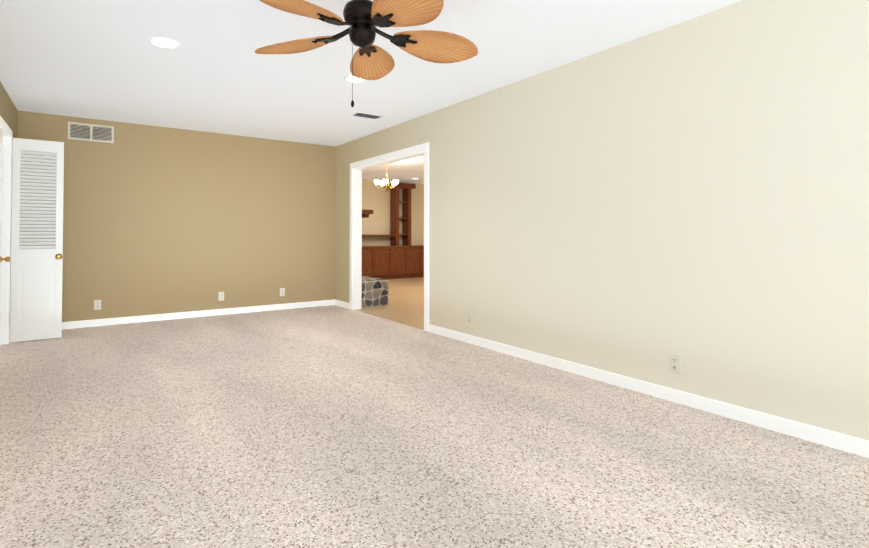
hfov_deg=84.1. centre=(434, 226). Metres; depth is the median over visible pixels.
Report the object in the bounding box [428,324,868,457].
baseboard
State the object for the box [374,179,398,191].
light
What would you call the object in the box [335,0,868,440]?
wall
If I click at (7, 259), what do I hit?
closed closet door
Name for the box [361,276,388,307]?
hearth
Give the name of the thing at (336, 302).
baseboard
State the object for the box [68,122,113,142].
air vent
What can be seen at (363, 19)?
fan
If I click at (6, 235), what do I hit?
trim
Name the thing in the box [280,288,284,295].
electrical outlet
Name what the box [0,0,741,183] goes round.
ceiling
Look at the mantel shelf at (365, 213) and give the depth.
7.29 m
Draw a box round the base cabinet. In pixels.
[362,245,423,278]
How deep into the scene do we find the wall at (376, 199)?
12.15 m
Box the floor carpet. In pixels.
[0,305,868,547]
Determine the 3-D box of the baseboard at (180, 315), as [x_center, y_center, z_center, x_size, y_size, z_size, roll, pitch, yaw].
[-3.045,1.139,6.323,3.740,0.082,0.017,1,-1,-35]
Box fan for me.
[255,0,477,107]
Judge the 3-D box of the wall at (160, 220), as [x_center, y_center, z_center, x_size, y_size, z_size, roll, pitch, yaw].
[-3.386,-0.043,6.182,4.720,2.440,0.120,1,-1,-35]
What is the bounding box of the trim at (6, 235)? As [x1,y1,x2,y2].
[0,116,11,344]
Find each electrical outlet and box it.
[94,300,100,309]
[218,292,223,300]
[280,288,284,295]
[467,312,471,323]
[669,353,679,372]
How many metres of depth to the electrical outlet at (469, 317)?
4.78 m
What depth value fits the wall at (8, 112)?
4.76 m
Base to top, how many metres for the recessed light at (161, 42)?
0.008 m
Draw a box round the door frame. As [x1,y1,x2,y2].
[349,142,428,330]
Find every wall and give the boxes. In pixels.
[0,81,17,286]
[17,110,335,321]
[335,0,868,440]
[362,179,423,245]
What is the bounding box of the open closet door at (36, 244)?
[9,138,63,341]
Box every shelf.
[362,182,415,245]
[362,209,372,217]
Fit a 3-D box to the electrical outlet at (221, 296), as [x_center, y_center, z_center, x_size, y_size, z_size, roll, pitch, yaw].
[-2.860,0.932,6.463,0.070,0.114,0.008,1,-1,-35]
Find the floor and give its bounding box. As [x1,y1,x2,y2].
[356,277,423,329]
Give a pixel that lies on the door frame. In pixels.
(357, 168)
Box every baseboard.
[62,299,333,328]
[334,299,348,308]
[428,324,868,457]
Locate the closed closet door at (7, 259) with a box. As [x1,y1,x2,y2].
[0,127,9,295]
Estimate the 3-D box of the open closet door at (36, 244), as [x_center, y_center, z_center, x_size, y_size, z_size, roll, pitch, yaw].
[-4.044,0.130,4.906,0.409,2.030,0.167,1,-1,-35]
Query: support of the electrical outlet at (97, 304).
attached to the wall at (160, 220)
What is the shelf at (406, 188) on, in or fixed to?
on the base cabinet
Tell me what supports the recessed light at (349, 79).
in the ceiling
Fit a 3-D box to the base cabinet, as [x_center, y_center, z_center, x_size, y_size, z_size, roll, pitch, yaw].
[-1.429,0.868,11.676,4.120,0.795,0.579,1,-1,-35]
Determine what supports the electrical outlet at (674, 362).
attached to the wall at (693, 193)
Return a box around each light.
[149,37,179,48]
[344,75,365,82]
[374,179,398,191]
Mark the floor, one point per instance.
(405, 306)
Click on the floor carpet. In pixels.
(332, 426)

